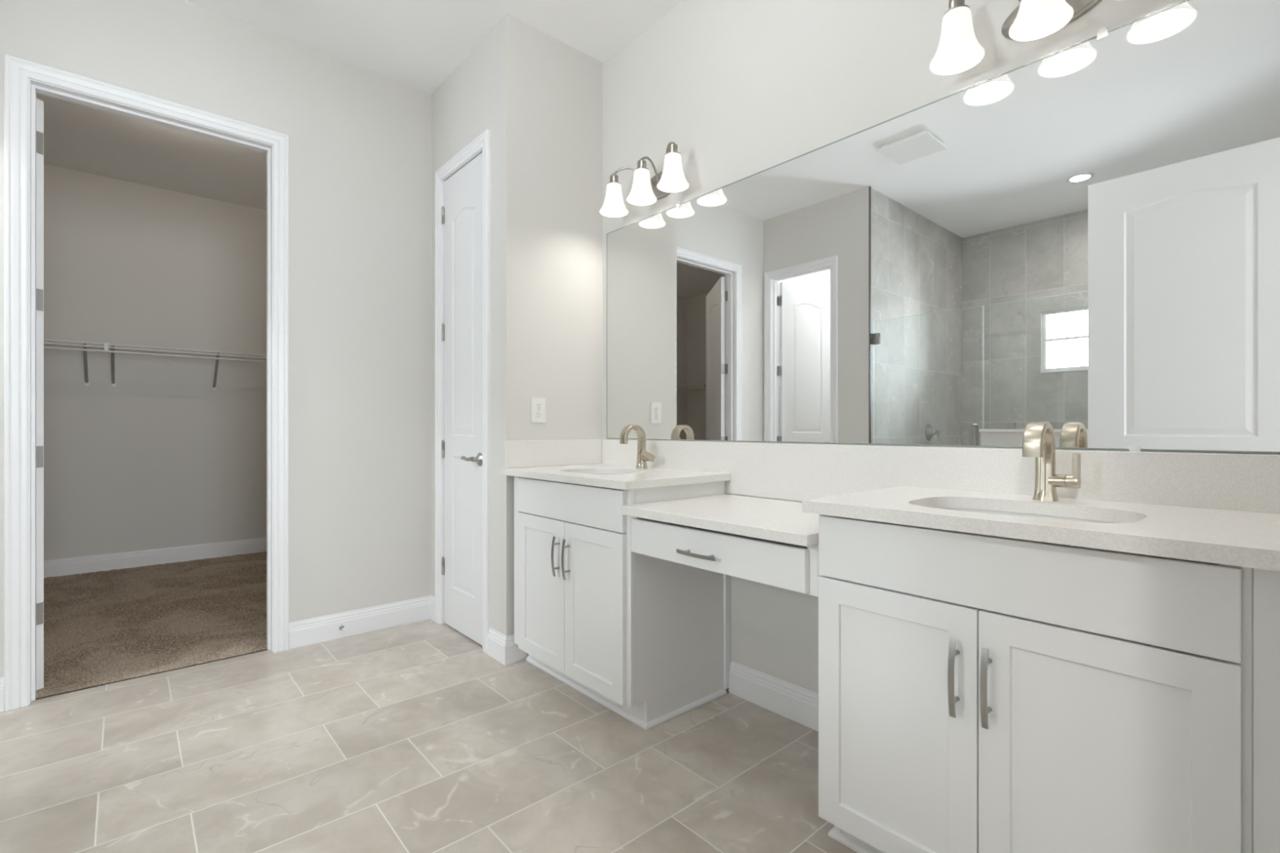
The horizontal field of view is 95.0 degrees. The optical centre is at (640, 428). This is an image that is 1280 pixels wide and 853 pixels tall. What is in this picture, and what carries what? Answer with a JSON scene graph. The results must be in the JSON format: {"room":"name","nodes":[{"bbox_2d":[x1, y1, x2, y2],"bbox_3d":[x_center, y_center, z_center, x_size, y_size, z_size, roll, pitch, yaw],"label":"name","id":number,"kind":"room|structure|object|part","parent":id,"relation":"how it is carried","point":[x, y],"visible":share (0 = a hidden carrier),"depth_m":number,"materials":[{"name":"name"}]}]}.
{"room":"bathroom","nodes":[
{"label":"bathroom","id":0,"kind":"room"},
{"bbox_2d":[43,164,266,560],"bbox_3d":[-4.553,-0.418,4.229,3.950,3.043,0.115,0,0,-41],"label":"wall","id":1,"kind":"structure","parent":0,"point":[159,458],"depth_m":4.68,"materials":[{"name":"white paint"}]},
{"bbox_2d":[43,338,266,390],"bbox_3d":[-4.407,-0.473,4.063,3.692,0.304,0.325,0,0,-41],"label":"wire shelf","id":2,"kind":"object","parent":1,"relation":"attached to","point":[105,345],"visible":0.77,"depth_m":4.47,"materials":[{"name":"white metal"}]},
{"bbox_3d":[-4.305,-0.570,3.947,3.692,0.047,0.015,0,0,-41],"label":"hanging rod","id":3,"kind":"part","parent":2,"relation":"part of","materials":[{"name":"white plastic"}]},
{"bbox_2d":[43,537,266,577],"bbox_3d":[-3.641,1.037,3.192,3.750,0.130,2.646,0,0,-41],"label":"baseboard","id":4,"kind":"structure","parent":1,"relation":"attached to","point":[78,565],"depth_m":4.68,"materials":[{"name":"white paint"}]},
{"bbox_2d":[0,0,431,677],"bbox_3d":[-2.521,-0.418,2.339,4.504,3.043,0.115,0,0,-41],"label":"wall","id":5,"kind":"structure","parent":0,"point":[360,139],"depth_m":3.06,"materials":[{"name":"white paint"}]},
{"bbox_2d":[0,676,4,711],"bbox_3d":[-2.609,1.037,2.175,0.335,0.130,0.015,0,0,-41],"label":"baseboard","id":6,"kind":"structure","parent":5,"relation":"attached to","point":[2,679],"depth_m":2.28,"materials":[{"name":"white paint"}]},
{"bbox_2d":[35,97,43,690],"bbox_3d":[-2.895,-0.141,2.541,0.839,2.464,0.099,0,0,12],"label":"door","id":7,"kind":"structure","parent":5,"relation":"in","point":[39,104],"depth_m":2.45,"materials":[{"name":"white paint"}]},
{"bbox_2d":[4,53,288,711],"bbox_3d":[-2.164,-0.178,2.654,0.966,2.560,0.153,0,0,-41],"label":"door frame","id":8,"kind":"structure","parent":5,"relation":"attached to","point":[24,78],"depth_m":2.37,"materials":[{"name":"white paint"}]},
{"bbox_2d":[338,625,345,631],"bbox_3d":[-1.558,1.048,3.061,0.025,0.025,0.043,0,0,-41],"label":"door stop","id":9,"kind":"object","parent":5,"relation":"attached to","point":[341,627],"visible":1,"depth_m":3.07,"materials":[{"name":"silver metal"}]},
{"bbox_2d":[288,595,435,649],"bbox_3d":[-1.461,1.037,3.137,0.726,0.130,0.088,0,0,-41],"label":"baseboard","id":10,"kind":"structure","parent":5,"relation":"attached to","point":[303,633],"depth_m":3.14,"materials":[{"name":"white paint"}]},
{"bbox_2d":[35,0,684,210],"bbox_3d":[-2.285,-1.980,2.049,4.733,0.080,6.385,0,0,-41],"label":"ceiling","id":11,"kind":"structure","parent":0,"point":[417,44],"depth_m":3.00,"materials":[{"name":"white paint"}]},
{"bbox_2d":[0,618,857,852],"bbox_3d":[-2.285,1.143,2.049,4.733,0.080,6.385,0,0,-41],"label":"floor","id":12,"kind":"structure","parent":0,"point":[411,737],"depth_m":1.92,"materials":[{"name":"beige tile"}]},
{"bbox_2d":[35,551,266,697],"bbox_3d":[-3.620,1.096,3.169,3.750,0.006,2.709,0,0,-41],"label":"carpet","id":13,"kind":"object","parent":12,"relation":"on","point":[103,627],"visible":0.64,"depth_m":3.39,"materials":[{"name":"brown carpet"}]},
{"bbox_2d":[514,476,730,729],"bbox_3d":[-0.130,0.660,2.577,0.597,0.884,0.855,0,0,-41],"label":"vanity cabinet","id":14,"kind":"object","parent":12,"relation":"on","point":[646,638],"visible":0.84,"depth_m":2.30,"materials":[{"name":"white paint"}]},
{"bbox_3d":[-0.429,0.693,2.535,0.019,0.619,0.374,0,0,-41],"label":"door","id":15,"kind":"part","parent":14,"relation":"part of","materials":[{"name":"white paint"}]},
{"bbox_3d":[-0.350,0.525,2.404,0.036,0.163,0.012,0,0,-41],"label":"pull handle","id":16,"kind":"part","parent":14,"relation":"part of","materials":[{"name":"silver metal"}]},
{"bbox_3d":[-0.301,0.525,2.348,0.036,0.163,0.012,0,0,-41],"label":"pull handle","id":17,"kind":"part","parent":14,"relation":"part of","materials":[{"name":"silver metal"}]},
{"bbox_3d":[-0.306,0.302,2.395,0.019,0.152,0.747,0,0,-41],"label":"drawer","id":18,"kind":"part","parent":14,"relation":"part of","materials":[{"name":"white paint"}]},
{"bbox_3d":[-0.308,0.612,2.428,0.019,0.785,0.843,0,0,-41],"label":"frame","id":19,"kind":"part","parent":14,"relation":"part of","materials":[{"name":"white paint"}]},
{"bbox_3d":[-0.182,0.693,2.254,0.019,0.619,0.370,0,0,-41],"label":"door","id":20,"kind":"part","parent":14,"relation":"part of","materials":[{"name":"white paint"}]},
{"bbox_2d":[502,463,730,489],"bbox_3d":[-0.138,0.202,2.576,0.570,0.031,0.894,0,0,-41],"label":"countertop","id":21,"kind":"structure","parent":14,"relation":"on","point":[602,475],"depth_m":2.39,"materials":[{"name":"white stone"}]},
{"bbox_2d":[619,424,655,468],"bbox_3d":[-0.018,0.085,2.658,0.136,0.202,0.099,0,0,-41],"label":"faucet","id":22,"kind":"object","parent":21,"relation":"on","point":[643,455],"visible":1,"depth_m":2.67,"materials":[{"name":"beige metal"}]},
{"bbox_3d":[0.012,0.123,2.660,0.086,0.033,0.062,32,-20,-37],"label":"lever","id":23,"kind":"part","parent":22,"relation":"part of","materials":[{"name":"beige metal"}]},
{"bbox_3d":[-0.095,1.093,2.607,0.448,0.018,0.855,0,0,-41],"label":"shoe molding","id":24,"kind":"part","parent":14,"relation":"part of","materials":[{"name":"white paint"}]},
{"bbox_2d":[631,515,818,596],"bbox_3d":[0.388,0.375,1.973,0.575,0.138,0.758,0,0,-41],"label":"drawer unit","id":25,"kind":"object","parent":14,"relation":"attached to","point":[793,567],"visible":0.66,"depth_m":1.74,"materials":[{"name":"white paint"}]},
{"bbox_3d":[0.172,0.390,1.810,0.036,0.012,0.163,0,0,-41],"label":"pull handle","id":26,"kind":"part","parent":25,"relation":"part of","materials":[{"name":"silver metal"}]},
{"bbox_2d":[818,514,1279,852],"bbox_3d":[0.923,0.660,1.364,0.575,0.884,0.886,0,0,-41],"label":"vanity cabinet","id":27,"kind":"object","parent":12,"relation":"on","point":[978,693],"visible":0.77,"depth_m":1.15,"materials":[{"name":"white paint"}]},
{"bbox_3d":[0.937,1.093,1.434,0.448,0.018,0.799,0,0,-41],"label":"shoe molding","id":28,"kind":"part","parent":27,"relation":"part of","materials":[{"name":"white paint"}]},
{"bbox_3d":[0.589,0.693,1.379,0.019,0.619,0.376,0,0,-41],"label":"door","id":29,"kind":"part","parent":27,"relation":"part of","materials":[{"name":"white paint"}]},
{"bbox_3d":[0.666,0.531,1.248,0.036,0.163,0.012,0,0,-41],"label":"pull handle","id":30,"kind":"part","parent":27,"relation":"part of","materials":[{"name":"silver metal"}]},
{"bbox_3d":[0.708,0.531,1.201,0.036,0.163,0.012,0,0,-41],"label":"pull handle","id":31,"kind":"part","parent":27,"relation":"part of","materials":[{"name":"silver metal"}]},
{"bbox_3d":[0.717,0.302,1.233,0.019,0.152,0.764,0,0,-41],"label":"drawer","id":32,"kind":"part","parent":27,"relation":"part of","materials":[{"name":"white paint"}]},
{"bbox_2d":[802,485,1279,571],"bbox_3d":[0.925,0.202,1.368,0.570,0.031,0.891,0,0,-41],"label":"countertop","id":33,"kind":"structure","parent":27,"relation":"on","point":[1245,539],"depth_m":1.21,"materials":[{"name":"white stone"}]},
{"bbox_2d":[910,507,1145,555],"bbox_3d":[0.880,0.290,1.369,0.362,0.144,0.502,0,0,-41],"label":"sink","id":34,"kind":"object","parent":33,"relation":"in","point":[991,512],"visible":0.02,"depth_m":1.46,"materials":[{"name":"white ceramic"}]},
{"bbox_2d":[1022,422,1080,501],"bbox_3d":[1.024,0.085,1.466,0.134,0.202,0.099,0,0,-41],"label":"faucet","id":35,"kind":"object","parent":33,"relation":"on","point":[1038,442],"visible":1,"depth_m":1.48,"materials":[{"name":"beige metal"}]},
{"bbox_3d":[1.008,0.085,1.483,0.134,0.202,0.054,0,0,-41],"label":"spout","id":36,"kind":"part","parent":35,"relation":"part of","materials":[{"name":"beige metal"}]},
{"bbox_3d":[1.072,0.107,1.484,0.033,0.086,0.062,0,0,-41],"label":"lever","id":37,"kind":"part","parent":35,"relation":"part of","materials":[{"name":"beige metal"}]},
{"bbox_3d":[0.842,0.693,1.091,0.019,0.619,0.386,0,0,-41],"label":"door","id":38,"kind":"part","parent":27,"relation":"part of","materials":[{"name":"white paint"}]},
{"bbox_2d":[431,13,602,656],"bbox_3d":[-0.711,-0.418,3.262,0.566,3.043,0.891,0,0,-41],"label":"wall","id":39,"kind":"structure","parent":0,"point":[539,97],"depth_m":2.88,"materials":[{"name":"white paint"}]},
{"bbox_2d":[441,152,482,645],"bbox_3d":[-0.956,-0.146,3.102,0.096,2.474,0.510,0,0,-41],"label":"door","id":40,"kind":"structure","parent":39,"relation":"in","point":[462,210],"depth_m":3.10,"materials":[{"name":"white paint"}]},
{"bbox_3d":[-0.862,0.157,2.969,0.061,0.068,0.152,0,0,-41],"label":"lever handle","id":41,"kind":"part","parent":40,"relation":"part of","materials":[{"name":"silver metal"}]},
{"bbox_2d":[435,128,489,654],"bbox_3d":[-0.917,-0.177,3.130,0.119,2.558,0.637,0,0,-41],"label":"door frame","id":42,"kind":"structure","parent":39,"relation":"attached to","point":[481,144],"depth_m":3.07,"materials":[{"name":"white paint"}]},
{"bbox_2d":[487,626,527,665],"bbox_3d":[-0.645,1.037,2.825,0.117,0.130,0.178,0,0,-41],"label":"baseboard","id":43,"kind":"structure","parent":39,"relation":"attached to","point":[502,648],"depth_m":2.76,"materials":[{"name":"white paint"}]},
{"bbox_2d":[531,397,545,422],"bbox_3d":[-0.498,-0.087,2.849,0.080,0.122,0.009,0,0,-41],"label":"wall outlet","id":44,"kind":"object","parent":39,"relation":"attached to","point":[538,404],"visible":1,"depth_m":2.84,"materials":[{"name":"white plastic"}]},
{"bbox_2d":[536,402,541,408],"bbox_3d":[-0.496,-0.108,2.847,0.029,0.033,0.003,0,0,-41],"label":"receptacle","id":45,"kind":"object","parent":44,"relation":"attached to","point":[538,404],"depth_m":2.85,"materials":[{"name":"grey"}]},
{"bbox_2d":[536,411,541,417],"bbox_3d":[-0.496,-0.066,2.847,0.029,0.033,0.003,0,0,-41],"label":"receptacle","id":46,"kind":"object","parent":44,"relation":"attached to","point":[538,413],"depth_m":2.85,"materials":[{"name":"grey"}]},
{"bbox_2d":[504,439,601,467],"bbox_3d":[-0.422,0.122,2.909,0.558,0.128,0.020,0,0,-41],"label":"side splash","id":47,"kind":"object","parent":39,"relation":"attached to","point":[521,453],"visible":1,"depth_m":2.88,"materials":[{"name":"white stone"}]},
{"bbox_2d":[620,493,818,546],"bbox_3d":[0.391,0.289,1.976,0.570,0.031,0.758,0,0,-41],"label":"countertop","id":48,"kind":"structure","parent":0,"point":[765,518],"depth_m":1.87,"materials":[{"name":"white stone"}]},
{"bbox_2d":[602,0,1279,693],"bbox_3d":[0.366,-0.418,2.542,0.100,3.043,3.624,0,0,-41],"label":"wall","id":49,"kind":"structure","parent":0,"point":[742,89],"depth_m":2.29,"materials":[{"name":"white paint"}]},
{"bbox_2d":[600,142,688,217],"bbox_3d":[0.026,-1.147,2.700,0.200,0.207,0.545,0,0,-41],"label":"vanity light","id":50,"kind":"object","parent":49,"relation":"attached to","point":[645,191],"visible":1,"depth_m":2.66,"materials":[{"name":"white glass"}]},
{"bbox_2d":[606,173,621,185],"bbox_3d":[-0.131,-1.200,2.833,0.069,0.054,0.069,0,0,-41],"label":"socket","id":51,"kind":"object","parent":50,"relation":"attached to","point":[613,178],"depth_m":2.81,"materials":[{"name":"silver metal"}]},
{"bbox_3d":[-0.131,-1.105,2.833,0.061,0.103,0.061,0,0,-41],"label":"bulb","id":52,"kind":"part","parent":50,"relation":"part of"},
{"bbox_3d":[-0.131,-1.110,2.833,0.139,0.134,0.139,0,0,-41],"label":"lamp shade","id":53,"kind":"part","parent":50,"relation":"part of","materials":[{"name":"white glass"}]},
{"bbox_3d":[-0.043,-1.197,2.807,0.211,0.107,0.021,0,0,14],"label":"arm","id":54,"kind":"part","parent":50,"relation":"part of","materials":[{"name":"silver metal"}]},
{"bbox_2d":[634,159,648,170],"bbox_3d":[0.004,-1.200,2.680,0.069,0.054,0.069,0,0,-41],"label":"socket","id":55,"kind":"object","parent":50,"relation":"attached to","point":[642,164],"depth_m":2.66,"materials":[{"name":"silver metal"}]},
{"bbox_3d":[0.004,-1.105,2.680,0.061,0.103,0.061,0,0,-41],"label":"bulb","id":56,"kind":"part","parent":50,"relation":"part of","materials":[{"name":"white glass"}]},
{"bbox_3d":[0.004,-1.110,2.680,0.139,0.134,0.139,0,0,-41],"label":"lamp shade","id":57,"kind":"part","parent":50,"relation":"part of","materials":[{"name":"white glass"}]},
{"bbox_3d":[0.042,-1.198,2.715,0.128,0.106,0.010,0,0,-41],"label":"arm","id":58,"kind":"part","parent":50,"relation":"part of","materials":[{"name":"silver metal"}]},
{"bbox_3d":[0.092,-1.147,2.759,0.024,0.124,0.256,0,0,-41],"label":"plate","id":59,"kind":"part","parent":50,"relation":"part of","materials":[{"name":"silver metal"}]},
{"bbox_3d":[0.123,-1.197,2.618,0.021,0.107,0.211,0,0,-7],"label":"arm","id":60,"kind":"part","parent":50,"relation":"part of","materials":[{"name":"silver metal"}]},
{"bbox_3d":[0.138,-1.105,2.528,0.061,0.103,0.061,0,0,-41],"label":"bulb","id":61,"kind":"part","parent":50,"relation":"part of","materials":[{"name":"white glass"}]},
{"bbox_2d":[665,142,680,155],"bbox_3d":[0.138,-1.200,2.528,0.069,0.054,0.069,0,0,-41],"label":"socket","id":62,"kind":"object","parent":50,"relation":"attached to","point":[673,148],"depth_m":2.51,"materials":[{"name":"silver metal"}]},
{"bbox_3d":[0.138,-1.110,2.528,0.139,0.134,0.139,0,0,-41],"label":"lamp shade","id":63,"kind":"part","parent":50,"relation":"part of","materials":[{"name":"white glass"}]},
{"bbox_2d":[728,660,818,731],"bbox_3d":[0.618,1.037,2.168,0.015,0.130,0.745,0,0,-41],"label":"baseboard","id":64,"kind":"structure","parent":49,"relation":"attached to","point":[799,704],"depth_m":2.27,"materials":[{"name":"white paint"}]},
{"bbox_2d":[601,439,1279,513],"bbox_3d":[0.615,0.166,2.168,0.020,0.215,2.501,0,0,-41],"label":"backsplash","id":65,"kind":"structure","parent":49,"relation":"attached to","point":[795,472],"depth_m":1.76,"materials":[{"name":"white stone"}]},
{"bbox_2d":[606,0,1279,453],"bbox_3d":[0.630,-0.487,2.160,0.008,1.098,2.450,0,0,-41],"label":"wall mirror","id":66,"kind":"object","parent":49,"relation":"attached to","point":[1082,238],"visible":1,"depth_m":1.68,"materials":[{"name":"white mirror"}]},
{"bbox_2d":[929,0,1102,75],"bbox_3d":[1.054,-1.147,1.533,0.200,0.207,0.545,0,0,-41],"label":"vanity light","id":67,"kind":"object","parent":49,"relation":"attached to","point":[958,51],"visible":1,"depth_m":1.61,"materials":[{"name":"white glass"}]},
{"bbox_2d":[942,0,970,17],"bbox_3d":[0.896,-1.200,1.665,0.069,0.054,0.069,0,0,-41],"label":"socket","id":68,"kind":"object","parent":67,"relation":"attached to","point":[954,6],"depth_m":1.65,"materials":[{"name":"silver metal"}]},
{"bbox_3d":[0.896,-1.105,1.665,0.061,0.103,0.061,0,0,-41],"label":"bulb","id":69,"kind":"part","parent":67,"relation":"part of","materials":[{"name":"white glass"}]},
{"bbox_3d":[0.896,-1.110,1.665,0.139,0.134,0.139,0,0,-41],"label":"lamp shade","id":70,"kind":"part","parent":67,"relation":"part of","materials":[{"name":"white glass"}]},
{"bbox_3d":[1.031,-1.105,1.513,0.061,0.103,0.061,0,0,-41],"label":"bulb","id":71,"kind":"part","parent":67,"relation":"part of","materials":[{"name":"white glass"}]},
{"bbox_3d":[1.031,-1.110,1.513,0.139,0.134,0.139,0,0,-41],"label":"lamp shade","id":72,"kind":"part","parent":67,"relation":"part of","materials":[{"name":"white glass"}]},
{"bbox_3d":[1.120,-1.147,1.591,0.024,0.124,0.256,0,0,-41],"label":"plate","id":73,"kind":"part","parent":67,"relation":"part of","materials":[{"name":"silver metal"}]}
]}

